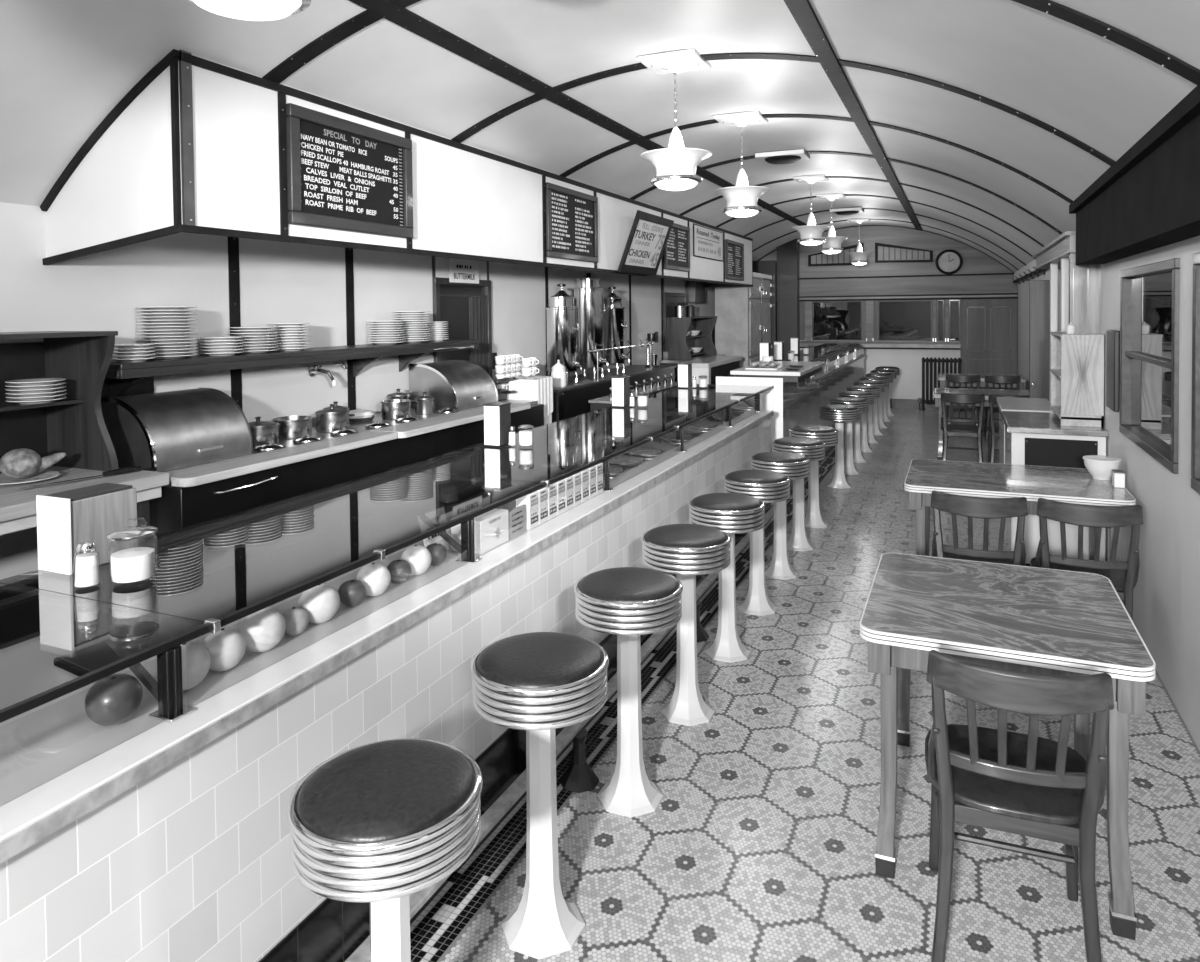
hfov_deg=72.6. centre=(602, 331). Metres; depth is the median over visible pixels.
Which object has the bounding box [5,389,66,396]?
dinner plate
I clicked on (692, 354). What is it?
shelf
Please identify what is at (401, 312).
dinner plate
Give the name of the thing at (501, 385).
coffee cup
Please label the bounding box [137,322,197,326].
dinner plate
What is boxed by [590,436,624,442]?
dessert plate
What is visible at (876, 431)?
counter stool
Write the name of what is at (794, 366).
saucer
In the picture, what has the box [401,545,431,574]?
grapefruit
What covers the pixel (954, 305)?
window
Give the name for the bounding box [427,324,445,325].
dinner plate
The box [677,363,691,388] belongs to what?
napkin dispenser
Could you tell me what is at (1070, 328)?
pitcher
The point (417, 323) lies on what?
dinner plate
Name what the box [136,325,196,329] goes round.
dinner plate
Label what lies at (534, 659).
cushion
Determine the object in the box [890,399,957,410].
baseboard
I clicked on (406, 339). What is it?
dinner plate
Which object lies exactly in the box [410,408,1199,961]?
floor
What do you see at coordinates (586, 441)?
candy jar
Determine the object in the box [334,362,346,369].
tap
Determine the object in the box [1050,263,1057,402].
trim
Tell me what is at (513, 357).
coffee cup
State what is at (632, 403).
salt shaker
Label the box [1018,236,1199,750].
wall
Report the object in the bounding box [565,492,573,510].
carton
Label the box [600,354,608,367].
faucet
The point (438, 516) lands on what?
card
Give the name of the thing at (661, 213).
trim
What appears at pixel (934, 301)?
trim
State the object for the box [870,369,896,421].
counter stool
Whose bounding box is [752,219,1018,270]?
trim
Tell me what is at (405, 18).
ceiling beam
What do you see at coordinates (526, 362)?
coffee cup
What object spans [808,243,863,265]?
ventilator
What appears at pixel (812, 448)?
counter stool
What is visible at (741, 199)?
pendant lamp
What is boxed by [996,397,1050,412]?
countertop
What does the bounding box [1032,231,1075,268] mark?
trim
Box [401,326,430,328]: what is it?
dinner plate
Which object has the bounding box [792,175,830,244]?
pendant lamp
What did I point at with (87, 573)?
salt shaker
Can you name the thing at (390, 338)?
dinner plate
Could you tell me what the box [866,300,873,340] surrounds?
trim
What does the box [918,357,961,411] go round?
radiator
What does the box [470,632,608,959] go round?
counter stool
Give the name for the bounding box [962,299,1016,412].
door
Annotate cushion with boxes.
[296,739,473,842]
[477,632,602,687]
[579,567,677,602]
[645,524,726,548]
[692,493,761,510]
[726,470,787,483]
[753,451,807,462]
[774,437,822,445]
[791,425,835,432]
[821,404,857,409]
[832,397,865,401]
[840,391,872,394]
[848,385,878,389]
[855,381,883,383]
[861,376,887,379]
[867,373,891,375]
[872,369,895,371]
[876,366,897,368]
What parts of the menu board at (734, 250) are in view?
sign panel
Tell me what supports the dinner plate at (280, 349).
on the wall shelf at (121, 378)
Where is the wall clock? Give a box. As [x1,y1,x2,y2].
[935,249,962,274]
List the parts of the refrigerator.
door, door, door, rod, crown, door, door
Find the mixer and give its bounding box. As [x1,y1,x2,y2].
[645,333,658,367]
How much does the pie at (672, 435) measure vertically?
0.052 m
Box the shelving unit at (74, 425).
[0,331,117,472]
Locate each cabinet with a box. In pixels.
[1001,411,1107,566]
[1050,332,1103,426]
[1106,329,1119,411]
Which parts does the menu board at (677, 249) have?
sign panel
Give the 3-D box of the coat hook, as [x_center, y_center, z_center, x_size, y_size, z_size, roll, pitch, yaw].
[4.525,-0.624,8.484,0.114,0.109,0.040,0,2,24]
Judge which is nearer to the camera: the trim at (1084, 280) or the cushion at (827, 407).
the trim at (1084, 280)
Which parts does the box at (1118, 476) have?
box lid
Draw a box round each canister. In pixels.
[674,305,685,316]
[686,305,694,316]
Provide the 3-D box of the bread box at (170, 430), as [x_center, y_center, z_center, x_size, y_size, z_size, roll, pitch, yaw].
[-2.137,0.480,4.126,0.383,0.345,0.582,0,2,24]
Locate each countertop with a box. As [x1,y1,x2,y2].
[0,466,168,573]
[680,356,741,383]
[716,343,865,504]
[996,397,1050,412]
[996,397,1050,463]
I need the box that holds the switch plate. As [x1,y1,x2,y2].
[492,352,496,368]
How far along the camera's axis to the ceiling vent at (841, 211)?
11.66 m
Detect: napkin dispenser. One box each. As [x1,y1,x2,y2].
[36,483,137,574]
[483,402,510,447]
[611,376,629,407]
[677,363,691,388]
[759,342,770,360]
[773,341,783,360]
[790,337,799,354]
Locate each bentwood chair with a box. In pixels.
[925,650,1113,961]
[930,490,1027,565]
[940,392,984,462]
[946,374,980,440]
[984,375,1020,440]
[987,394,1028,462]
[1030,498,1142,620]
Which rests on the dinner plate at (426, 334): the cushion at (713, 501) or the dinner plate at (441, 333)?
the dinner plate at (441, 333)
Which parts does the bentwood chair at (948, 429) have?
leg, seat, rail, crest rail, leg, leg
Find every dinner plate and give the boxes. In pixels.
[5,378,65,385]
[5,382,65,388]
[5,385,65,392]
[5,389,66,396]
[5,392,66,399]
[5,396,66,403]
[111,357,155,361]
[112,353,155,358]
[113,350,154,354]
[114,343,154,348]
[114,347,154,351]
[136,307,195,309]
[136,310,196,312]
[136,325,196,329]
[137,313,197,316]
[137,316,197,319]
[137,319,197,322]
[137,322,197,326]
[137,329,196,332]
[137,332,197,335]
[137,335,197,339]
[137,338,198,342]
[137,341,197,345]
[147,344,197,348]
[148,347,197,352]
[148,353,198,358]
[149,350,197,355]
[199,336,244,340]
[199,339,243,343]
[199,345,243,349]
[200,342,244,346]
[200,348,244,352]
[200,351,243,355]
[229,326,277,329]
[229,329,277,332]
[229,332,277,335]
[234,335,277,338]
[237,346,277,350]
[238,338,277,341]
[238,340,277,344]
[238,343,277,347]
[238,349,278,353]
[268,323,309,325]
[269,333,309,336]
[269,336,309,339]
[270,331,309,334]
[270,347,310,350]
[271,341,309,345]
[271,344,310,347]
[272,339,310,342]
[275,325,310,328]
[275,328,310,331]
[367,320,403,322]
[367,323,403,325]
[367,327,404,330]
[367,330,403,332]
[367,334,404,337]
[367,336,402,339]
[367,341,404,344]
[368,339,404,341]
[369,325,404,327]
[369,332,404,334]
[392,311,430,313]
[392,318,427,319]
[392,320,429,322]
[393,315,430,317]
[395,313,430,315]
[398,322,430,324]
[398,329,428,331]
[398,337,430,340]
[399,331,429,333]
[399,339,428,342]
[400,324,430,326]
[400,333,430,335]
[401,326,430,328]
[402,335,430,337]
[423,328,447,329]
[424,330,447,332]
[425,332,448,334]
[426,334,448,336]
[427,321,447,323]
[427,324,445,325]
[427,326,446,327]
[427,336,448,338]
[429,338,448,340]
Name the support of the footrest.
attached to the counter at (161, 833)
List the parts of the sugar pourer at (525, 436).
lid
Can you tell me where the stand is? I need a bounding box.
[552,365,675,422]
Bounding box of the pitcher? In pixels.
[1066,322,1075,333]
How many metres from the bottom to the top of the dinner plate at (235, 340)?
0.018 m
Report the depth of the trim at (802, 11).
4.74 m
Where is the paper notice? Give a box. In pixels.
[449,258,478,283]
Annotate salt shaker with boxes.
[72,541,102,586]
[508,426,516,444]
[629,393,634,405]
[692,376,696,386]
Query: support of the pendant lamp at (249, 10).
hanging from the ceiling
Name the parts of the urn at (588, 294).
tank, lid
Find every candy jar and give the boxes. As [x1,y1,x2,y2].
[439,474,457,501]
[480,483,499,508]
[481,462,499,486]
[489,473,507,498]
[540,463,554,480]
[549,438,565,460]
[582,436,597,447]
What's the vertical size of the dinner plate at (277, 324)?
0.018 m
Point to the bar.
(666, 361)
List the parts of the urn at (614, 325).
lid, tank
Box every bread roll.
[750,362,756,366]
[759,362,766,367]
[768,362,775,367]
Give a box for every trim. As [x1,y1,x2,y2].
[40,49,179,264]
[170,50,194,228]
[177,224,752,286]
[180,52,752,240]
[228,237,242,410]
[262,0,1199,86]
[277,92,288,235]
[345,248,355,410]
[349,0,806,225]
[405,132,411,248]
[451,52,1115,166]
[542,175,546,262]
[545,267,547,375]
[560,114,1073,203]
[629,275,631,364]
[630,151,1062,234]
[661,213,663,274]
[661,278,662,359]
[679,176,1043,246]
[716,194,1035,259]
[723,232,724,281]
[744,208,1025,265]
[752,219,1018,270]
[752,238,799,356]
[757,225,1013,272]
[784,0,921,230]
[799,273,1017,300]
[800,341,959,349]
[805,301,811,340]
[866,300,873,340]
[933,300,935,341]
[945,299,948,341]
[1013,260,1047,281]
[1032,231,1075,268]
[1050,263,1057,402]
[1060,258,1068,331]
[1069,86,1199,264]
[1069,253,1100,333]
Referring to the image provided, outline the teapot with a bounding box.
[551,359,566,387]
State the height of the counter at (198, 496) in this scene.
1.030 m
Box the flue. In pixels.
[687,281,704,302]
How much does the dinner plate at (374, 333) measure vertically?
0.018 m
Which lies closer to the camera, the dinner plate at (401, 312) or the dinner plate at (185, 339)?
the dinner plate at (185, 339)
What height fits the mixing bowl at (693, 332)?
0.080 m
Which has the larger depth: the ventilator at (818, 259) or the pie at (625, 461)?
the ventilator at (818, 259)
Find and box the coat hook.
[1033,266,1044,276]
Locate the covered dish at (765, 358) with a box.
[762,356,772,361]
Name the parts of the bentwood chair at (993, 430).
leg, leg, seat, crest rail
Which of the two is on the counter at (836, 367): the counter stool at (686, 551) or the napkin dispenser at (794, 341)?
the napkin dispenser at (794, 341)
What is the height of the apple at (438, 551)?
0.072 m
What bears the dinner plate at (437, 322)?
on the dinner plate at (431, 324)
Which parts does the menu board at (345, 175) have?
sign panel, letter rail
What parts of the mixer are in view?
motor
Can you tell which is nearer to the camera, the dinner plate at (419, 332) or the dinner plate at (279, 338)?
the dinner plate at (279, 338)
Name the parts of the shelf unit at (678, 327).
panel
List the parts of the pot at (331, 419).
lid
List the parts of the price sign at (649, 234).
sign panel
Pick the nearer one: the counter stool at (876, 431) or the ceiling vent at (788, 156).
the ceiling vent at (788, 156)
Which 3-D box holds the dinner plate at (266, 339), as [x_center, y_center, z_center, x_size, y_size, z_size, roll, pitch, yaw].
[-2.011,0.049,4.710,0.260,0.018,0.260,0,1,7]
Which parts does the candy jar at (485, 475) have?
lid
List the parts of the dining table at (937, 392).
leg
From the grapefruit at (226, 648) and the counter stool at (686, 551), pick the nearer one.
the grapefruit at (226, 648)
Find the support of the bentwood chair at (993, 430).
on the floor
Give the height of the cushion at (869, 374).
0.036 m
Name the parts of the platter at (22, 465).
platter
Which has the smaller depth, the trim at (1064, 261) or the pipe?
the trim at (1064, 261)
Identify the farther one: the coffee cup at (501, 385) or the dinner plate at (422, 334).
the coffee cup at (501, 385)
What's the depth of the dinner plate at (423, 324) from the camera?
6.00 m
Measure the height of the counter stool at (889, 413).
0.792 m
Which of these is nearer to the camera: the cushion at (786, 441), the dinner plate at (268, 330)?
the dinner plate at (268, 330)
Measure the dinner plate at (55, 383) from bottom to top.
0.018 m
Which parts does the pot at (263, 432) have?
lid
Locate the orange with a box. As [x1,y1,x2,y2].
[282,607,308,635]
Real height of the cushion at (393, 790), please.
0.036 m
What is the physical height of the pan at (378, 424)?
0.042 m
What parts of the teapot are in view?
lid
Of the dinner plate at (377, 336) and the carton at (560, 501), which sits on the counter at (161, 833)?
the carton at (560, 501)
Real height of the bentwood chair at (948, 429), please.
0.860 m
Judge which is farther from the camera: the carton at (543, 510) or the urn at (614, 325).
the urn at (614, 325)
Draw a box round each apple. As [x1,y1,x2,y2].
[84,674,142,725]
[338,579,366,606]
[387,559,411,583]
[426,543,446,565]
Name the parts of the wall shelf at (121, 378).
backing panel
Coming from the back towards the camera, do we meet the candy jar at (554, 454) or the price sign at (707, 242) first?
the price sign at (707, 242)
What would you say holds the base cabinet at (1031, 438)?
on the floor
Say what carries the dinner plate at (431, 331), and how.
on the dinner plate at (441, 333)
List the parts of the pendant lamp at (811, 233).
chain, ceiling plate, lamp shade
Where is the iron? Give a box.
[493,377,514,400]
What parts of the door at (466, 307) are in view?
transom panel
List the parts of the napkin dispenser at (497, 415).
foot plate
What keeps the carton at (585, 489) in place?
on the counter at (161, 833)
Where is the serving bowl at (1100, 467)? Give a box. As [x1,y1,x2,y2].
[1083,455,1120,479]
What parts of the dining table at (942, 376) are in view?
leg, leg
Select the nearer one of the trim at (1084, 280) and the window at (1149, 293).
the window at (1149, 293)
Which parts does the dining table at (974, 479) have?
leg, leg, leg, leg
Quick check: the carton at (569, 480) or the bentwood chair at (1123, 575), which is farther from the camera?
the bentwood chair at (1123, 575)
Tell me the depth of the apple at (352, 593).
2.33 m
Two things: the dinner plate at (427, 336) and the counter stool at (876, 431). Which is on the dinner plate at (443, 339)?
the dinner plate at (427, 336)
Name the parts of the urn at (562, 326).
lid, tank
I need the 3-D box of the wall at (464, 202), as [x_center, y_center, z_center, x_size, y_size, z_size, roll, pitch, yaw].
[0.272,-0.956,8.138,0.030,0.768,10.265,0,2,24]
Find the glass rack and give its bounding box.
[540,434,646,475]
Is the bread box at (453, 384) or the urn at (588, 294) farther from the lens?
the urn at (588, 294)
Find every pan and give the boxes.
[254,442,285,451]
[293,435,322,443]
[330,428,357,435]
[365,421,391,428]
[395,415,419,422]
[437,407,458,413]
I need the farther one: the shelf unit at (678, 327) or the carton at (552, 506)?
the shelf unit at (678, 327)
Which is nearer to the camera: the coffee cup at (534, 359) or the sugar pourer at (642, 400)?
the sugar pourer at (642, 400)
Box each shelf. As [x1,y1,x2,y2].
[0,398,83,411]
[101,339,478,396]
[686,335,707,337]
[690,352,707,355]
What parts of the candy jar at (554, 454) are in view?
lid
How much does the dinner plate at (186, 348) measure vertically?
0.018 m
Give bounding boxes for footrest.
[345,506,773,961]
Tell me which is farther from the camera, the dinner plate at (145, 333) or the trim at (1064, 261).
the trim at (1064, 261)
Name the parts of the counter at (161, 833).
post, foot plate, panel, edge rail, post, foot plate, glass, post, glass, post, glass, post, post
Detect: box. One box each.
[101,388,252,471]
[409,360,497,409]
[509,376,552,424]
[1112,469,1124,487]
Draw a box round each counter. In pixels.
[0,384,773,961]
[149,399,543,542]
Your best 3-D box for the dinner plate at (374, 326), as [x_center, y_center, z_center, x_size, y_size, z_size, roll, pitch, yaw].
[-1.538,-0.034,5.791,0.260,0.018,0.260,0,2,33]
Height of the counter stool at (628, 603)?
0.792 m
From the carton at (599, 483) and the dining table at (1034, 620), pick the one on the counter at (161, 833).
the carton at (599, 483)
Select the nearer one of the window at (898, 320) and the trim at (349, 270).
the trim at (349, 270)
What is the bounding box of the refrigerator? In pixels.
[715,272,771,367]
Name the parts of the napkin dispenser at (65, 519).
box lid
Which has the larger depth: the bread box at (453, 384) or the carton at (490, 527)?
the bread box at (453, 384)
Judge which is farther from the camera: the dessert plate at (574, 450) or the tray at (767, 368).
the tray at (767, 368)
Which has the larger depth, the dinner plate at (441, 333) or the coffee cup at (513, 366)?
the coffee cup at (513, 366)
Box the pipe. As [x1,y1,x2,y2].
[586,338,652,379]
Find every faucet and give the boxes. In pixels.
[306,365,335,385]
[573,365,582,371]
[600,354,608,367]
[622,351,629,363]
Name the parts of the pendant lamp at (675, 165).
ceiling plate, chain, lamp shade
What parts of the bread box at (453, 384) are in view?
plate, plate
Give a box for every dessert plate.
[558,446,595,454]
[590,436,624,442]
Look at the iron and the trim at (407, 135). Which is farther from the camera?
the iron
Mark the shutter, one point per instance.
(478, 306)
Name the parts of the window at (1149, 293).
pane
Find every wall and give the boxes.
[0,202,714,585]
[45,66,181,257]
[178,55,751,284]
[705,275,752,286]
[759,226,1017,410]
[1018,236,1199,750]
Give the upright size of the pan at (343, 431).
0.042 m
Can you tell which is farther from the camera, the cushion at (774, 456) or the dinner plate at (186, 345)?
the cushion at (774, 456)
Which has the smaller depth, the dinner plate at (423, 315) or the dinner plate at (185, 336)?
the dinner plate at (185, 336)
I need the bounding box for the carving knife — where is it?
[18,466,141,489]
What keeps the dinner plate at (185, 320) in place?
on the dinner plate at (186, 323)
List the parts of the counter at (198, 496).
hook rod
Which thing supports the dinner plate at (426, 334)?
on the dinner plate at (427, 336)
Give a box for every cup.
[495,356,506,364]
[495,365,506,373]
[495,374,506,378]
[495,383,506,388]
[502,355,511,364]
[505,364,511,372]
[509,355,517,363]
[509,364,517,372]
[511,354,522,362]
[514,363,522,371]
[521,358,533,366]
[521,367,533,376]
[530,357,538,366]
[530,366,538,375]
[651,355,656,364]
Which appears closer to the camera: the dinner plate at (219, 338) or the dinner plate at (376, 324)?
the dinner plate at (219, 338)
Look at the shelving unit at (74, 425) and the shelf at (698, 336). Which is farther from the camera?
the shelf at (698, 336)
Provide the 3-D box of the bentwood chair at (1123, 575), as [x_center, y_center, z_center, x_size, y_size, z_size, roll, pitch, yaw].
[2.292,1.198,3.907,0.430,0.860,0.520,0,2,24]
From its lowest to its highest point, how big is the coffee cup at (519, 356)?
0.075 m
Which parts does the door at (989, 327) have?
moulding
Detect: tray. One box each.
[349,409,374,422]
[745,366,784,369]
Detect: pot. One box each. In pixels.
[249,417,278,447]
[272,416,312,438]
[314,404,349,432]
[322,401,354,415]
[380,399,410,419]
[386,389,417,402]
[414,392,434,414]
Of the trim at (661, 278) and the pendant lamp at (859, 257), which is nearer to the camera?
the trim at (661, 278)
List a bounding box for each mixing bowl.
[689,330,699,335]
[689,347,701,352]
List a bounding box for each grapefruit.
[181,642,210,690]
[201,628,245,671]
[238,607,285,651]
[298,584,339,623]
[356,563,390,596]
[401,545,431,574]
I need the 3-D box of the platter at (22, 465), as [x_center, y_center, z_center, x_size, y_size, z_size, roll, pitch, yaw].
[-2.446,0.561,3.442,0.280,0.139,0.293,0,2,24]
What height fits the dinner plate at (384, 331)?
0.018 m
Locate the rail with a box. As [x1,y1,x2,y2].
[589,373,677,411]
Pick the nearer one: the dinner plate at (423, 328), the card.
the card
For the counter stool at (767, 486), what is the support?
on the floor
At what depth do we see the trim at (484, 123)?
4.41 m
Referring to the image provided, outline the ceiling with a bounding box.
[0,0,1199,271]
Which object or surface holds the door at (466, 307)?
in the wall at (281, 282)
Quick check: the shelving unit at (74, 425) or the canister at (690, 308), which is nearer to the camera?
the shelving unit at (74, 425)
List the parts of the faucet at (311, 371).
handle, spout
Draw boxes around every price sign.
[618,210,673,275]
[693,223,722,261]
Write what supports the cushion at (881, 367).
on the counter stool at (889, 413)
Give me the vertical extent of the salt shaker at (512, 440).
0.102 m
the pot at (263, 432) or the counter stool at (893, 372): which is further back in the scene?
the counter stool at (893, 372)
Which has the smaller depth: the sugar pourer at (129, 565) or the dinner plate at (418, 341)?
the sugar pourer at (129, 565)
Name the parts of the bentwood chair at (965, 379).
leg, crest rail, leg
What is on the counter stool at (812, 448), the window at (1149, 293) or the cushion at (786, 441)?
the cushion at (786, 441)
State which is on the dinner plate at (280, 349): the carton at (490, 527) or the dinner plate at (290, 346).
the dinner plate at (290, 346)
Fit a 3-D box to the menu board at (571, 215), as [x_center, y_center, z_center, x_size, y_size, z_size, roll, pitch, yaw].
[-0.245,-0.892,6.862,0.028,0.585,0.960,0,2,24]
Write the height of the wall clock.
0.424 m
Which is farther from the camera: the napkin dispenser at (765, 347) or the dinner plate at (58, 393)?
the napkin dispenser at (765, 347)
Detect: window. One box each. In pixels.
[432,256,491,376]
[663,278,687,351]
[812,301,861,340]
[878,300,931,340]
[937,300,943,340]
[949,300,959,340]
[1119,258,1179,473]
[1191,252,1199,493]
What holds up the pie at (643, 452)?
on the counter at (161, 833)
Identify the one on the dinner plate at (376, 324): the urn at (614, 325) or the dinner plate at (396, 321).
the dinner plate at (396, 321)
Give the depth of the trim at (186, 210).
3.43 m
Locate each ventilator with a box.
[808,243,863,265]
[875,243,932,262]
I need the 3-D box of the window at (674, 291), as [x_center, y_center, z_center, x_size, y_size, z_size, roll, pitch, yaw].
[1.085,-0.294,12.162,0.035,1.140,1.040,0,2,24]
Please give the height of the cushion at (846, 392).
0.036 m
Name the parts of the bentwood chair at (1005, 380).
leg, leg, crest rail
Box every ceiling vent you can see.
[755,149,809,163]
[830,207,863,214]
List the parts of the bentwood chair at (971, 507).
leg, seat, rail, crest rail, leg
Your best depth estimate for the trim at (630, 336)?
10.52 m
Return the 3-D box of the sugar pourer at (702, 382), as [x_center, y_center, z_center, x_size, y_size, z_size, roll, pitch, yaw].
[0.874,0.439,7.111,0.080,0.111,0.080,0,2,24]
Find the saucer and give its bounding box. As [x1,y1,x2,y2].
[788,365,803,367]
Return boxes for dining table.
[860,553,1155,939]
[904,459,1135,560]
[933,388,1028,459]
[938,373,1026,417]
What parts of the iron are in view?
plate, handle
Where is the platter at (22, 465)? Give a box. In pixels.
[0,448,65,484]
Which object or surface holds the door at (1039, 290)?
in the wall at (1166, 592)
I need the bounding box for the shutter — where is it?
[469,297,487,371]
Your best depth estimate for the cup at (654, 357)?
10.07 m
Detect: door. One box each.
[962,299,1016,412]
[1029,280,1049,401]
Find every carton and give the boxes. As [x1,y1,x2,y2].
[451,507,508,553]
[516,491,538,511]
[526,508,538,529]
[537,488,547,506]
[539,504,547,524]
[548,483,556,502]
[548,500,556,519]
[555,479,564,498]
[556,496,565,514]
[564,475,573,494]
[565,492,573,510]
[570,469,588,486]
[572,472,580,490]
[573,488,581,506]
[581,484,588,502]
[587,466,595,483]
[589,481,595,498]
[594,463,602,479]
[596,477,602,494]
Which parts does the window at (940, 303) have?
pane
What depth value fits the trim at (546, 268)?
8.38 m
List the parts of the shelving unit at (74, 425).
panel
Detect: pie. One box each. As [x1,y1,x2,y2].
[608,455,644,467]
[609,465,624,477]
[623,447,662,458]
[658,432,693,442]
[673,427,705,436]
[684,421,716,430]
[706,413,735,420]
[717,409,744,415]
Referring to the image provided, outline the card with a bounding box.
[418,506,450,546]
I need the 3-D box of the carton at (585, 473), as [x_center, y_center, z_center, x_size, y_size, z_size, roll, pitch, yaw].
[-0.104,0.650,3.635,0.064,0.068,0.074,0,2,24]
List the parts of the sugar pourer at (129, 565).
lid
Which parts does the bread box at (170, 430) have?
plate, name plate, plate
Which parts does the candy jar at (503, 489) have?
lid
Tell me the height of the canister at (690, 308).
0.180 m
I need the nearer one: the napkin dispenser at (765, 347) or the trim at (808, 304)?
the napkin dispenser at (765, 347)
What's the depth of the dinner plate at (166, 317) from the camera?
4.14 m
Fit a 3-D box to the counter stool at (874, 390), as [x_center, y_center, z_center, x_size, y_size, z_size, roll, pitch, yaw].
[3.180,1.063,9.974,0.388,0.792,0.388,0,2,21]
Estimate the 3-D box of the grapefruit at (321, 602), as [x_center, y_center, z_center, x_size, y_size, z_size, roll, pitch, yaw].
[-0.774,0.742,2.232,0.108,0.107,0.108,0,2,24]
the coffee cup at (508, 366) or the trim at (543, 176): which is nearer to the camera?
the trim at (543, 176)
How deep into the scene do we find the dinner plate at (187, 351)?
4.16 m
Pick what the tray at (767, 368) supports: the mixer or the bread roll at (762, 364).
the bread roll at (762, 364)
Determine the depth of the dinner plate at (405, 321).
5.99 m
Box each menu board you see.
[286,103,412,238]
[545,182,597,262]
[664,223,689,271]
[725,239,743,280]
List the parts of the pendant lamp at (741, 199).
ceiling plate, chain, lamp shade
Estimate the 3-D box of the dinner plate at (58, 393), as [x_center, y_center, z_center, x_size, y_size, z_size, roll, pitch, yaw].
[-2.462,0.284,3.554,0.220,0.018,0.220,0,2,24]
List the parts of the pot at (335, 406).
lid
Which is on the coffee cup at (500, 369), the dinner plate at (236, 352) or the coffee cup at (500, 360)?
the coffee cup at (500, 360)
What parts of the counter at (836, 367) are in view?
panel, glass, white panel, white panel, edge rail, white panel, white panel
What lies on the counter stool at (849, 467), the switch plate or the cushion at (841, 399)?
the cushion at (841, 399)
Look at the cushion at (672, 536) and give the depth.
3.45 m
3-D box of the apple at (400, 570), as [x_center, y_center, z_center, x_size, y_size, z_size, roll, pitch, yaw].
[-0.635,0.748,2.548,0.078,0.072,0.078,0,2,24]
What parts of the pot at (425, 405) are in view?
lid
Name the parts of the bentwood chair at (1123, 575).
leg, seat, rail, crest rail, leg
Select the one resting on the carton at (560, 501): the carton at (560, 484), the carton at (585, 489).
the carton at (560, 484)
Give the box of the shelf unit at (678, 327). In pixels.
[667,316,716,358]
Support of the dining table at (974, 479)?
on the floor
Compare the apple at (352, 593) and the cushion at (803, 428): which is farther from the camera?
the cushion at (803, 428)
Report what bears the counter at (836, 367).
on the floor
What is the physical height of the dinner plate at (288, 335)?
0.018 m
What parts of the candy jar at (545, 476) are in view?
lid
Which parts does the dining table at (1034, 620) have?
leg, leg, leg, leg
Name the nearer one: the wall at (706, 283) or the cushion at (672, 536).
the cushion at (672, 536)
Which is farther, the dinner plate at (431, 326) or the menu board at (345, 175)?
the dinner plate at (431, 326)
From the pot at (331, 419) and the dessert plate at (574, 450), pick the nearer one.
the dessert plate at (574, 450)
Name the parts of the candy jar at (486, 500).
lid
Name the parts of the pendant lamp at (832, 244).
ceiling plate, lamp shade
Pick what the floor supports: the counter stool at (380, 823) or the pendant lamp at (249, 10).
the counter stool at (380, 823)
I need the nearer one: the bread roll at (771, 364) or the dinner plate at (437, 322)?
the dinner plate at (437, 322)
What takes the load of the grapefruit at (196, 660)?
on the counter at (161, 833)
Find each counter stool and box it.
[287,738,482,961]
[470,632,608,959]
[574,567,682,817]
[641,524,731,725]
[688,493,765,662]
[723,470,790,615]
[750,451,809,579]
[771,437,825,550]
[789,425,838,527]
[819,404,859,488]
[830,397,867,474]
[839,391,873,462]
[847,385,879,452]
[854,381,884,443]
[860,376,888,435]
[865,373,892,427]
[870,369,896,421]
[875,366,899,415]
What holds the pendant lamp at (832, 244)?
hanging from the ceiling
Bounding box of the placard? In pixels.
[508,504,525,538]
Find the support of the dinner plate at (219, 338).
on the dinner plate at (235, 340)
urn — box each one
[546,284,582,383]
[573,271,608,378]
[601,287,629,373]
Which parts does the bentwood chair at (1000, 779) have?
leg, leg, seat, rail, crest rail, leg, leg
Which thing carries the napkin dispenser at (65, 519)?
on the counter at (161, 833)
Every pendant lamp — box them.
[189,0,311,20]
[638,49,711,190]
[714,111,769,216]
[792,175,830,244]
[816,193,847,253]
[846,218,872,264]
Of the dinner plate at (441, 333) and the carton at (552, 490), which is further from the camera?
the dinner plate at (441, 333)
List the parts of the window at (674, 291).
transom panel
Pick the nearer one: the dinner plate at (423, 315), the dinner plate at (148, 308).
the dinner plate at (148, 308)
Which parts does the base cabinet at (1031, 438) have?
dark panel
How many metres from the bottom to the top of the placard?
0.102 m
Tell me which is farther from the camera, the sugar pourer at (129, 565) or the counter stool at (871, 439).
the counter stool at (871, 439)
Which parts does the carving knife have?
blade, handle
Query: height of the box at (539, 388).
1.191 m
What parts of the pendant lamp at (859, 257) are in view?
ceiling plate, lamp shade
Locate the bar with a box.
[659,354,725,381]
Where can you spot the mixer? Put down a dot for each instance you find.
(649, 335)
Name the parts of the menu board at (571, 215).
sign panel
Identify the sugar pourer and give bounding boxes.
[106,517,156,586]
[518,425,533,445]
[637,392,647,407]
[699,376,707,388]
[787,351,794,360]
[803,346,808,353]
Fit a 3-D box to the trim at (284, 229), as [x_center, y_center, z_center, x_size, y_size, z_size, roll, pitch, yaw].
[-1.541,-0.807,3.943,0.013,0.693,0.044,0,2,24]
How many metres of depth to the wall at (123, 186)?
3.58 m

